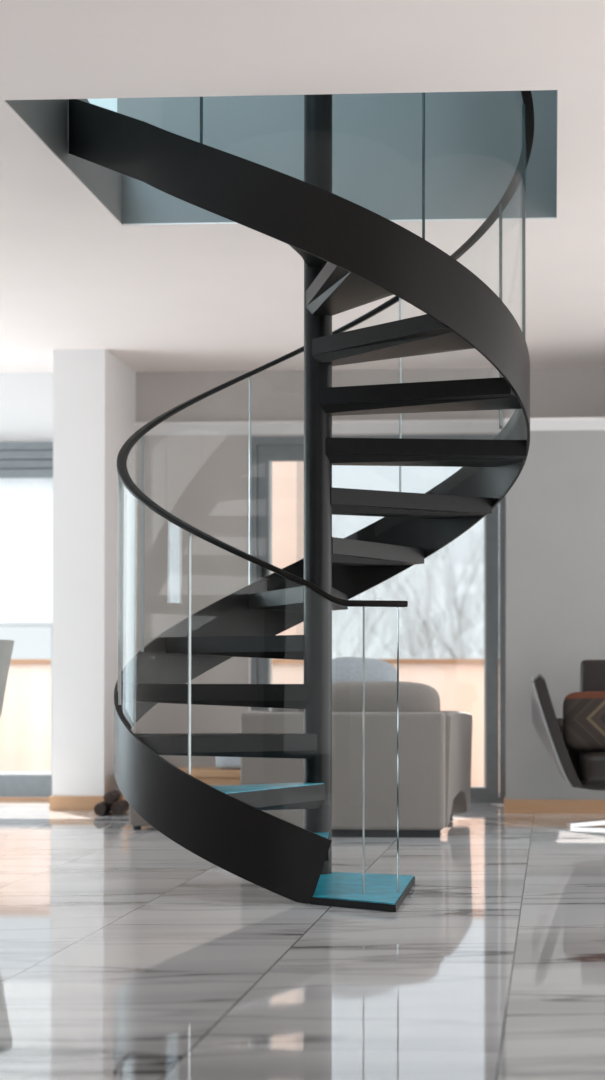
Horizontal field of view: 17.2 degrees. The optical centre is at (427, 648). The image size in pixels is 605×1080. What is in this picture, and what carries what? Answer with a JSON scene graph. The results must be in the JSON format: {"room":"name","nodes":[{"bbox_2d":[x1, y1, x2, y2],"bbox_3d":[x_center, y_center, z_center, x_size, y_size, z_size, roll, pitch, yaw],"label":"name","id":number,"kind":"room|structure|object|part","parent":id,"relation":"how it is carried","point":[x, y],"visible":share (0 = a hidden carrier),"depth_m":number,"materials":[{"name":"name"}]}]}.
{"room":"living room","nodes":[
{"label":"living room","id":0,"kind":"room"},
{"bbox_2d":[52,349,135,795],"bbox_3d":[-1.933,-0.380,11.593,0.294,2.590,0.832,0,-1,4],"label":"wall pillar","id":1,"kind":"structure","parent":0,"point":[94,391],"depth_m":11.19,"materials":[{"name":"white paint"}]},
{"bbox_2d":[49,792,121,810],"bbox_3d":[-1.933,0.875,11.568,0.318,0.080,0.844,0,-1,4],"label":"baseboard","id":2,"kind":"structure","parent":1,"relation":"attached to","point":[55,802],"depth_m":11.15,"materials":[{"name":"brown wood"}]},
{"bbox_2d":[87,98,116,111],"bbox_3d":[-1.637,-3.336,6.185,4.172,2.470,4.103,0,-1,4],"label":"wall","id":3,"kind":"structure","parent":0,"point":[108,103],"depth_m":8.15,"materials":[{"name":"paint"}]},
{"bbox_2d":[0,801,604,1079],"bbox_3d":[-0.961,0.836,4.703,8.400,0.060,14.462,0,-1,4],"label":"floor","id":4,"kind":"structure","parent":0,"point":[126,953],"depth_m":5.15,"materials":[{"name":"tile"}]},
{"bbox_2d":[0,640,13,716],"bbox_3d":[-2.122,0.418,8.861,0.538,0.909,0.440,0,-1,4],"label":"chair","id":5,"kind":"object","parent":4,"relation":"on","point":[6,646],"visible":1,"depth_m":8.85,"materials":[{"name":"grey plastic"}]},
{"bbox_2d":[94,790,128,815],"bbox_3d":[-1.716,0.839,10.836,0.162,0.131,0.300,0,-1,0],"label":"firewood logs","id":6,"kind":"object","parent":4,"relation":"on","point":[104,807],"visible":1,"depth_m":10.72,"materials":[{"name":"brown wood"}]},
{"bbox_2d":[129,785,227,829],"bbox_3d":[-1.163,0.794,9.957,0.545,0.190,0.600,0,-1,4],"label":"ottoman","id":7,"kind":"object","parent":4,"relation":"on","point":[135,820],"visible":0.15,"depth_m":9.67,"materials":[{"name":"beige fabric"}]},
{"bbox_2d":[122,767,240,810],"bbox_3d":[-1.248,0.794,11.255,0.880,0.230,0.400,0,-1,4],"label":"bench","id":8,"kind":"object","parent":4,"relation":"on","point":[208,775],"visible":0.11,"depth_m":11.06,"materials":[{"name":"brown wood"}]},
{"bbox_3d":[-1.259,0.807,11.085,0.820,0.180,0.020,0,-1,4],"label":"panel","id":9,"kind":"part","parent":8,"relation":"part of","materials":[{"name":"brown wood"}]},
{"bbox_2d":[216,757,240,768],"bbox_3d":[-1.010,0.619,11.223,0.340,0.120,0.300,0,-1,4],"label":"folded blanket","id":10,"kind":"object","parent":8,"relation":"on","point":[221,762],"visible":0.24,"depth_m":11.08,"materials":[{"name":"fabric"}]},
{"bbox_2d":[68,91,533,911],"bbox_3d":[-0.374,-1.029,7.276,1.526,3.750,1.523,-1,-1,32],"label":"spiral staircase","id":11,"kind":"structure","parent":4,"relation":"on","point":[354,256],"depth_m":7.06,"materials":[{"name":"black metal"}]},
{"bbox_3d":[-0.368,-1.455,7.283,1.516,2.659,1.516,0,-1,4],"label":"handrail","id":12,"kind":"part","parent":11,"relation":"part of","materials":[{"name":"black"}]},
{"bbox_3d":[-0.270,0.826,6.781,0.407,0.023,1.025,0,-1,4],"label":"plate","id":13,"kind":"part","parent":11,"relation":"part of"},
{"bbox_2d":[241,681,472,837],"bbox_3d":[-0.358,0.525,9.880,1.115,0.725,1.280,0,-1,4],"label":"sofa","id":14,"kind":"object","parent":4,"relation":"on","point":[435,745],"visible":0.58,"depth_m":9.24,"materials":[{"name":"beige fabric"}]},
{"bbox_2d":[272,708,303,711],"bbox_3d":[-0.667,0.293,9.593,0.150,0.100,0.300,0,-1,4],"label":"cushion","id":15,"kind":"object","parent":14,"relation":"on","point":[273,709],"depth_m":9.45,"materials":[{"name":"beige fabric"}]},
{"bbox_3d":[-0.393,0.573,9.340,0.950,0.543,0.200,0,-1,4],"label":"panel","id":16,"kind":"part","parent":14,"relation":"part of","materials":[{"name":"beige fabric"}]},
{"bbox_2d":[332,657,396,681],"bbox_3d":[-0.336,0.172,9.854,0.382,0.261,0.185,0,-1,-4],"label":"cushion","id":17,"kind":"object","parent":14,"relation":"on","point":[343,668],"visible":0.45,"depth_m":9.82,"materials":[{"name":"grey fabric"}]},
{"bbox_2d":[332,681,439,711],"bbox_3d":[-0.263,0.293,9.567,0.650,0.269,0.300,0,-1,4],"label":"cushion","id":18,"kind":"object","parent":14,"relation":"on","point":[347,696],"depth_m":9.43,"materials":[{"name":"beige fabric"}]},
{"bbox_3d":[0.118,0.580,9.934,0.114,0.547,1.117,0,-1,7],"label":"arm","id":19,"kind":"part","parent":14,"relation":"part of","materials":[{"name":"beige fabric"}]},
{"bbox_2d":[531,660,604,826],"bbox_3d":[1.069,0.473,10.032,1.082,0.835,0.771,0,-1,4],"label":"lounge armchair","id":20,"kind":"object","parent":4,"relation":"on","point":[579,770],"visible":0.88,"depth_m":9.74,"materials":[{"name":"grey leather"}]},
{"bbox_2d":[563,691,604,752],"bbox_3d":[0.898,0.369,9.944,0.441,0.307,0.191,0,-1,-1],"label":"throw pillow","id":21,"kind":"object","parent":20,"relation":"on","point":[583,712],"visible":0.94,"depth_m":9.88,"materials":[{"name":"brown fabric"}]},
{"bbox_2d":[579,752,604,782],"bbox_3d":[1.064,0.589,9.950,0.610,0.150,0.600,0,-1,4],"label":"seat cushion","id":22,"kind":"object","parent":20,"relation":"on","point":[591,764],"depth_m":9.69,"materials":[{"name":"brown leather"}]},
{"bbox_3d":[1.083,0.326,10.253,0.599,0.535,0.193,0,-1,4],"label":"backrest","id":23,"kind":"part","parent":20,"relation":"part of","materials":[{"name":"brown leather"}]},
{"bbox_2d":[0,0,604,372],"bbox_3d":[-0.955,-1.785,4.835,8.000,0.006,14.242,0,-1,4],"label":"ceiling","id":24,"kind":"structure","parent":0,"point":[213,296],"depth_m":7.50,"materials":[{"name":"white paint"}]},
{"bbox_2d":[5,90,557,223],"bbox_3d":[-0.420,-3.153,7.230,1.815,2.804,1.799,0,-1,4],"label":"ceiling opening","id":25,"kind":"object","parent":24,"relation":"in","point":[473,140],"visible":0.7,"depth_m":8.07,"materials":[{"name":"grey paint"}]},
{"bbox_2d":[0,367,604,795],"bbox_3d":[-0.499,-0.373,12.030,8.000,2.590,0.220,0,-1,4],"label":"wall","id":26,"kind":"structure","parent":0,"point":[202,481],"depth_m":11.98,"materials":[{"name":"paint"}]},
{"bbox_2d":[0,628,52,800],"bbox_3d":[-3.201,-0.159,12.127,1.995,2.165,0.120,0,-1,4],"label":"window","id":27,"kind":"structure","parent":26,"relation":"in","point":[14,786],"depth_m":12.02,"materials":[{"name":"silver metal"}]},
{"bbox_3d":[-3.204,0.911,12.060,1.995,0.022,0.020,0,-1,4],"label":"sill","id":28,"kind":"part","parent":27,"relation":"part of","materials":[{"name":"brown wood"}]},
{"bbox_3d":[-3.200,-0.159,12.137,1.995,2.165,0.100,0,-1,4],"label":"frame","id":29,"kind":"part","parent":27,"relation":"part of","materials":[{"name":"grey metal"}]},
{"bbox_2d":[0,441,52,627],"bbox_3d":[-3.198,-0.683,12.056,1.970,1.120,0.073,0,-1,4],"label":"window","id":30,"kind":"structure","parent":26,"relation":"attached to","point":[26,468],"depth_m":12.02,"materials":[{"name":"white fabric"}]},
{"bbox_2d":[134,419,504,434],"bbox_3d":[-0.637,-1.323,11.917,2.250,0.074,0.050,0,-1,4],"label":"trim","id":31,"kind":"structure","parent":26,"relation":"attached to","point":[447,425],"depth_m":11.91,"materials":[{"name":"white paint"}]},
{"bbox_2d":[248,434,504,802],"bbox_3d":[-0.302,-0.177,11.937,1.539,2.195,0.135,0,-1,4],"label":"window","id":32,"kind":"structure","parent":26,"relation":"in","point":[265,450],"depth_m":11.88,"materials":[{"name":"silver metal"}]},
{"bbox_3d":[-0.986,-0.440,11.941,0.026,0.160,0.050,0,-1,4],"label":"door handle","id":33,"kind":"part","parent":32,"relation":"part of","materials":[{"name":"black metal"}]},
{"bbox_2d":[506,430,604,799],"bbox_3d":[1.960,-0.140,11.298,3.000,2.100,0.922,0,-1,4],"label":"wall","id":34,"kind":"structure","parent":0,"point":[555,507],"depth_m":10.92,"materials":[{"name":"grey paint"}]},
{"bbox_2d":[504,796,604,813],"bbox_3d":[1.952,0.872,11.276,3.014,0.075,0.936,0,-1,4],"label":"baseboard","id":35,"kind":"structure","parent":34,"relation":"attached to","point":[510,806],"depth_m":10.88,"materials":[{"name":"brown wood"}]},
{"bbox_2d":[505,417,604,430],"bbox_3d":[1.927,-1.230,10.830,3.005,0.065,0.050,0,-1,4],"label":"trim","id":36,"kind":"structure","parent":34,"relation":"attached to","point":[559,423],"depth_m":10.90,"materials":[{"name":"white paint"}]},
{"label":"outside","id":37,"kind":"structure","parent":0,"visible":0},
{"bbox_3d":[-0.291,1.051,12.925,12.500,0.170,1.638,0,-1,4],"label":"floor","id":38,"kind":"structure","parent":37,"visible":0},
{"bbox_2d":[0,664,499,792],"bbox_3d":[-0.256,0.540,13.481,12.500,0.870,0.060,0,-1,4],"label":"parapet","id":39,"kind":"object","parent":38,"relation":"on","point":[25,719],"depth_m":13.60,"materials":[{"name":"white paint"}]},
{"bbox_2d":[10,659,483,663],"bbox_3d":[-0.256,0.089,13.488,12.500,0.032,0.140,0,-1,4],"label":"cap","id":40,"kind":"object","parent":39,"relation":"on","point":[12,661],"visible":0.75,"depth_m":13.41,"materials":[{"name":"brown wood"}]},
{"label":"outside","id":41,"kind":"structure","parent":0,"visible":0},
{"bbox_3d":[3.603,6.396,70.511,120.000,0.100,113.050,0,-1,4],"label":"ground","id":42,"kind":"structure","parent":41,"visible":0},
{"bbox_2d":[272,461,303,634],"bbox_3d":[-1.105,1.502,13.915,0.450,7.900,0.550,0,-1,4],"label":"pier","id":43,"kind":"structure","parent":42,"relation":"on","point":[287,477],"depth_m":13.67,"materials":[{"name":"white paint"}]},
{"bbox_2d":[332,515,437,658],"bbox_3d":[-2.228,1.605,31.567,5.364,8.261,5.437,-1,-1,30],"label":"bare tree","id":44,"kind":"object","parent":42,"relation":"on","point":[400,587],"visible":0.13,"depth_m":31.88,"materials":[{"name":"grey plant"}]},
{"bbox_2d":[336,476,483,658],"bbox_3d":[0.830,1.222,38.552,4.038,9.241,5.987,-1,-1,42],"label":"bare tree","id":45,"kind":"object","parent":42,"relation":"on","point":[428,577],"visible":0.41,"depth_m":38.03,"materials":[{"name":"grey plant"}]},
{"bbox_2d":[422,531,483,658],"bbox_3d":[2.306,1.479,33.230,3.873,8.566,6.282,0,-1,-24],"label":"bare tree","id":46,"kind":"object","parent":42,"relation":"on","point":[457,608],"visible":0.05,"depth_m":34.56,"materials":[{"name":"grey plant"}]}
]}

